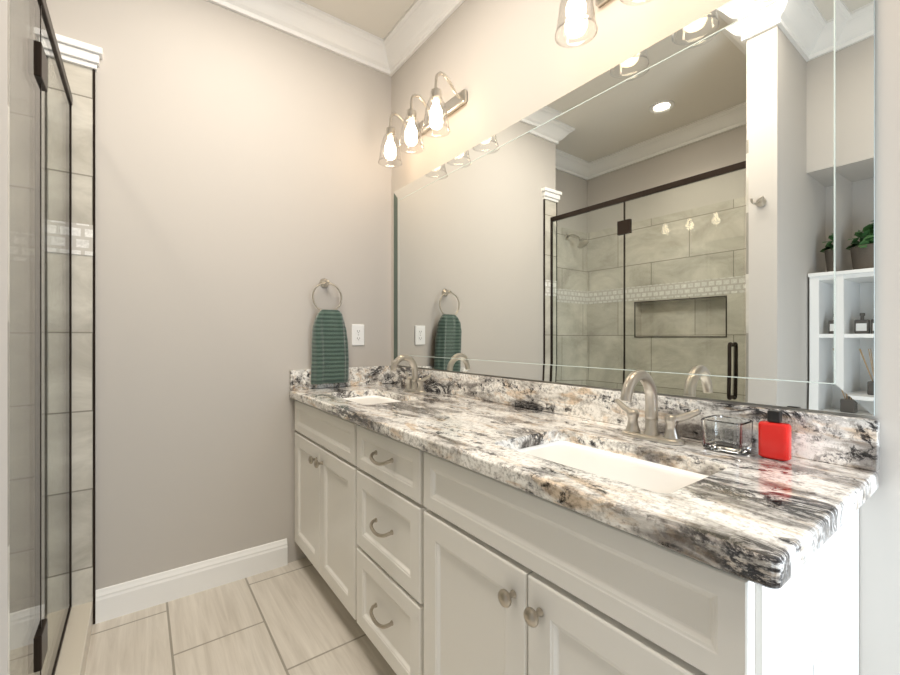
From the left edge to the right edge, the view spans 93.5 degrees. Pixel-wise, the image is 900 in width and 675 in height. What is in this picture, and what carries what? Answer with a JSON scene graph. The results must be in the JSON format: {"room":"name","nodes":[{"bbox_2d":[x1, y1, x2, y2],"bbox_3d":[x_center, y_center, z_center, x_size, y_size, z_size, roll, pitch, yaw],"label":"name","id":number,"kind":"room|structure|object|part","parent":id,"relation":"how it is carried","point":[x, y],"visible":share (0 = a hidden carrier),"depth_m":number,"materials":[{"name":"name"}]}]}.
{"room":"bathroom","nodes":[
{"label":"bathroom","id":0,"kind":"room"},
{"bbox_2d":[0,0,7,674],"bbox_3d":[-1.008,-0.249,0.214,1.080,2.740,0.119,0,0,-36],"label":"wall","id":1,"kind":"structure","parent":0,"point":[3,337],"depth_m":0.57,"materials":[{"name":"grey paint"}]},
{"bbox_2d":[8,0,9,674],"bbox_3d":[-1.047,0.061,0.266,1.080,2.120,0.011,0,0,-36],"label":"tile","id":2,"kind":"structure","parent":1,"relation":"attached to","point":[8,337],"depth_m":0.59,"materials":[{"name":"grey tile"}]},
{"bbox_2d":[46,0,390,600],"bbox_3d":[-1.102,-0.249,2.255,1.455,2.740,0.600,0,0,-36],"label":"wall","id":3,"kind":"structure","parent":0,"point":[242,192],"depth_m":1.91,"materials":[{"name":"grey paint"}]},
{"bbox_2d":[63,61,92,606],"bbox_3d":[-1.454,-0.009,1.618,0.135,2.080,0.010,0,0,-36],"label":"tile","id":4,"kind":"structure","parent":3,"relation":"attached to","point":[80,79],"depth_m":1.64,"materials":[{"name":"beige tile"}]},
{"bbox_2d":[72,223,92,255],"bbox_3d":[-1.450,-0.379,1.613,0.135,0.120,0.002,0,0,-36],"label":"tile band","id":5,"kind":"object","parent":4,"relation":"attached to","point":[82,239],"visible":0.36,"depth_m":1.63,"materials":[{"name":"tile"}]},
{"bbox_2d":[93,69,94,623],"bbox_3d":[-1.452,0.036,1.618,0.146,2.170,0.013,0,0,-36],"label":"trim","id":6,"kind":"structure","parent":3,"relation":"attached to","point":[93,346],"depth_m":1.65,"materials":[{"name":"black metal"}]},
{"bbox_2d":[55,33,102,70],"bbox_3d":[-1.454,-1.089,1.618,0.195,0.080,0.070,0,0,-36],"label":"cap","id":7,"kind":"object","parent":6,"relation":"on","point":[80,53],"visible":0.44,"depth_m":1.62,"materials":[{"name":"white"}]},
{"bbox_2d":[95,538,287,623],"bbox_3d":[-1.099,1.058,1.876,0.727,0.126,0.016,0,0,-36],"label":"baseboard","id":8,"kind":"structure","parent":3,"relation":"attached to","point":[125,598],"depth_m":1.82,"materials":[{"name":"white wood"}]},
{"bbox_2d":[206,0,381,68],"bbox_3d":[-0.987,-1.563,1.916,1.450,0.112,0.125,0,0,-36],"label":"crown molding","id":9,"kind":"structure","parent":3,"relation":"attached to","point":[303,21],"depth_m":2.12,"materials":[{"name":"white"}]},
{"bbox_2d":[311,278,348,383],"bbox_3d":[-0.619,-0.037,2.179,0.199,0.542,0.093,0,0,-36],"label":"towel ring","id":10,"kind":"object","parent":3,"relation":"attached to","point":[329,356],"visible":1,"depth_m":2.14,"materials":[{"name":"green fabric"}]},
{"bbox_2d":[290,366,388,390],"bbox_3d":[-0.562,0.211,2.265,0.569,0.100,0.020,0,0,-36],"label":"backsplash","id":11,"kind":"structure","parent":3,"relation":"attached to","point":[299,378],"depth_m":2.28,"materials":[{"name":"multicoloured stone"}]},
{"bbox_2d":[352,324,363,345],"bbox_3d":[-0.503,-0.014,2.318,0.072,0.116,0.008,0,0,-36],"label":"outlet","id":12,"kind":"object","parent":3,"relation":"attached to","point":[357,334],"visible":1,"depth_m":2.31,"materials":[{"name":"white plastic"}]},
{"bbox_2d":[85,557,396,674],"bbox_3d":[-0.598,1.151,0.702,2.720,0.060,3.700,0,0,-36],"label":"floor","id":13,"kind":"structure","parent":0,"point":[294,618],"depth_m":1.59,"materials":[{"name":"tile"}]},
{"bbox_2d":[10,599,23,674],"bbox_3d":[-1.553,1.109,0.925,0.845,0.025,1.650,0,0,-36],"label":"shower pan","id":14,"kind":"object","parent":13,"relation":"on","point":[16,632],"depth_m":1.58,"materials":[{"name":"tile"}]},
{"bbox_2d":[55,601,92,674],"bbox_3d":[-1.063,1.076,1.087,0.135,0.090,1.330,0,0,-36],"label":"curb","id":15,"kind":"object","parent":13,"relation":"on","point":[73,656],"visible":0.5,"depth_m":1.44,"materials":[{"name":"beige stone"}]},
{"bbox_2d":[10,0,72,674],"bbox_3d":[-1.062,0.055,1.082,0.103,1.950,1.318,0,0,-36],"label":"glass","id":16,"kind":"object","parent":15,"relation":"on","point":[45,609],"visible":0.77,"depth_m":1.14,"materials":[{"name":"clear glass"}]},
{"bbox_2d":[289,395,858,674],"bbox_3d":[0.011,0.710,1.471,0.582,0.821,1.975,0,0,-36],"label":"bathroom vanity","id":17,"kind":"object","parent":13,"relation":"on","point":[450,523],"depth_m":0.86,"materials":[{"name":"white wood"}]},
{"bbox_3d":[-0.660,0.745,1.968,0.021,0.543,0.363,0,0,-36],"label":"door","id":18,"kind":"part","parent":17,"relation":"part of","materials":[{"name":"white wood"}]},
{"bbox_3d":[-0.595,0.529,1.833,0.034,0.035,0.035,0,0,-36],"label":"knob","id":19,"kind":"part","parent":17,"relation":"part of","materials":[{"name":"silver metal"}]},
{"bbox_3d":[-0.552,0.529,1.775,0.034,0.035,0.035,0,0,-36],"label":"knob","id":20,"kind":"part","parent":17,"relation":"part of","materials":[{"name":"silver metal"}]},
{"bbox_3d":[-0.442,0.745,1.672,0.021,0.543,0.363,0,0,-36],"label":"door","id":21,"kind":"part","parent":17,"relation":"part of","materials":[{"name":"white wood"}]},
{"bbox_3d":[-0.222,0.879,1.326,0.035,0.028,0.123,0,0,-36],"label":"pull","id":22,"kind":"part","parent":17,"relation":"part of","materials":[{"name":"silver metal"}]},
{"bbox_3d":[-0.222,0.602,1.326,0.035,0.028,0.123,0,0,-36],"label":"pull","id":23,"kind":"part","parent":17,"relation":"part of","materials":[{"name":"silver metal"}]},
{"bbox_3d":[-0.222,0.382,1.326,0.035,0.028,0.123,0,0,-36],"label":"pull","id":24,"kind":"part","parent":17,"relation":"part of","materials":[{"name":"silver metal"}]},
{"bbox_3d":[-0.200,0.882,1.342,0.021,0.268,0.424,0,0,-36],"label":"drawer","id":25,"kind":"part","parent":17,"relation":"part of","materials":[{"name":"white wood"}]},
{"bbox_3d":[-0.200,0.605,1.342,0.021,0.263,0.424,0,0,-36],"label":"drawer","id":26,"kind":"part","parent":17,"relation":"part of","materials":[{"name":"white wood"}]},
{"bbox_3d":[-0.200,0.385,1.342,0.021,0.152,0.424,0,0,-36],"label":"drawer","id":27,"kind":"part","parent":17,"relation":"part of","materials":[{"name":"white wood"}]},
{"bbox_3d":[0.048,0.745,1.005,0.021,0.543,0.380,0,0,-36],"label":"door","id":28,"kind":"part","parent":17,"relation":"part of","materials":[{"name":"white wood"}]},
{"bbox_3d":[0.118,0.529,0.863,0.034,0.035,0.035,0,0,-36],"label":"knob","id":29,"kind":"part","parent":17,"relation":"part of","materials":[{"name":"silver metal"}]},
{"bbox_3d":[0.160,0.529,0.805,0.034,0.035,0.035,0,0,-36],"label":"knob","id":30,"kind":"part","parent":17,"relation":"part of","materials":[{"name":"silver metal"}]},
{"bbox_2d":[289,383,877,598],"bbox_3d":[0.021,0.280,1.467,0.574,0.038,1.998,0,0,-36],"label":"countertop","id":31,"kind":"structure","parent":17,"relation":"on","point":[768,518],"depth_m":0.79,"materials":[{"name":"multicoloured stone"}]},
{"bbox_2d":[345,395,392,402],"bbox_3d":[-0.350,0.366,1.890,0.304,0.159,0.470,0,0,-36],"label":"sink","id":32,"kind":"object","parent":31,"relation":"in","point":[360,398],"depth_m":2.04,"materials":[{"name":"white ceramic"}]},
{"bbox_2d":[389,355,432,394],"bbox_3d":[-0.210,0.171,1.992,0.157,0.180,0.225,0,0,-36],"label":"faucet","id":33,"kind":"object","parent":31,"relation":"on","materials":[{"name":"silver metal"}]},
{"bbox_2d":[521,439,704,490],"bbox_3d":[0.337,0.366,0.955,0.304,0.159,0.470,0,0,-36],"label":"sink","id":34,"kind":"object","parent":31,"relation":"in","point":[657,473],"depth_m":1.01,"materials":[{"name":"white ceramic"}]},
{"bbox_2d":[609,370,704,446],"bbox_3d":[0.477,0.171,1.057,0.157,0.180,0.225,0,0,-36],"label":"faucet","id":35,"kind":"object","parent":31,"relation":"on","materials":[{"name":"silver metal"}]},
{"bbox_2d":[701,415,752,454],"bbox_3d":[0.641,0.225,0.979,0.078,0.071,0.086,0,0,-36],"label":"glass cup","id":36,"kind":"object","parent":31,"relation":"on","point":[729,435],"visible":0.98,"depth_m":0.95,"materials":[{"name":"clear glass"}]},
{"bbox_2d":[758,410,791,460],"bbox_3d":[0.699,0.208,0.910,0.029,0.103,0.055,0,0,-36],"label":"bottle","id":37,"kind":"object","parent":31,"relation":"on","point":[774,437],"visible":1,"depth_m":0.90,"materials":[{"name":"red plastic"}]},
{"bbox_3d":[0.275,0.745,0.696,0.021,0.543,0.380,0,0,-36],"label":"door","id":38,"kind":"part","parent":17,"relation":"part of","materials":[{"name":"white wood"}]},
{"bbox_2d":[300,0,414,38],"bbox_3d":[-0.598,-1.649,0.702,2.720,0.060,3.700,0,0,-36],"label":"ceiling","id":39,"kind":"structure","parent":0,"point":[380,18],"depth_m":2.10,"materials":[{"name":"beige paint"}]},
{"bbox_2d":[391,0,730,364],"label":"wall","id":40,"kind":"structure","parent":0,"point":[505,64],"depth_m":1.69,"materials":[{"name":"grey paint"}]},
{"bbox_2d":[374,0,464,76],"bbox_3d":[0.507,-1.563,1.204,0.105,0.112,3.000,0,0,-36],"label":"crown molding","id":41,"kind":"structure","parent":40,"relation":"attached to","point":[410,33],"depth_m":2.15,"materials":[{"name":"white"}]},
{"bbox_2d":[378,72,467,167],"bbox_3d":[-0.146,-1.015,2.002,0.210,0.264,0.532,0,0,-36],"label":"sconce","id":42,"kind":"object","parent":40,"relation":"attached to","point":[437,114],"visible":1,"depth_m":1.95,"materials":[{"name":"glass"}]},
{"bbox_2d":[554,0,652,47],"bbox_3d":[0.523,-1.015,1.091,0.210,0.264,0.532,0,0,-36],"label":"sconce","id":43,"kind":"object","parent":40,"relation":"attached to","point":[576,10],"visible":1,"depth_m":1.22,"materials":[{"name":"glass"}]},
{"bbox_2d":[394,0,874,415],"bbox_3d":[0.260,-0.335,1.621,0.008,0.979,1.950,0,0,-36],"label":"mirror","id":44,"kind":"object","parent":40,"relation":"attached to","point":[688,210],"visible":1,"depth_m":1.13,"materials":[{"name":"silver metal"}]},
{"bbox_2d":[401,369,878,470],"bbox_3d":[0.250,0.211,1.622,0.021,0.100,1.977,0,0,-36],"label":"backsplash","id":45,"kind":"structure","parent":40,"relation":"attached to","point":[851,441],"depth_m":1.07,"materials":[{"name":"multicoloured stone"}]},
{"bbox_2d":[657,0,899,674],"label":"wall","id":46,"kind":"structure","parent":0,"point":[879,516],"depth_m":0.83,"materials":[{"name":"grey paint"}]},
{"bbox_3d":[-2.208,-0.249,1.648,1.045,2.740,0.269,0,0,-36],"label":"wall","id":47,"kind":"structure","parent":0,"visible":0},
{"bbox_2d":[10,97,34,600],"bbox_3d":[-2.085,0.061,1.565,0.945,2.120,0.011,0,0,-36],"label":"tile","id":48,"kind":"structure","parent":47,"relation":"attached to","point":[11,375],"depth_m":1.77,"materials":[{"name":"grey tile"}]},
{"bbox_2d":[10,232,33,261],"bbox_3d":[-2.040,-0.379,1.589,0.845,0.120,0.003,0,0,-36],"label":"tile band","id":49,"kind":"object","parent":48,"relation":"attached to","point":[20,247],"depth_m":1.77,"materials":[{"name":"tile"}]}
]}

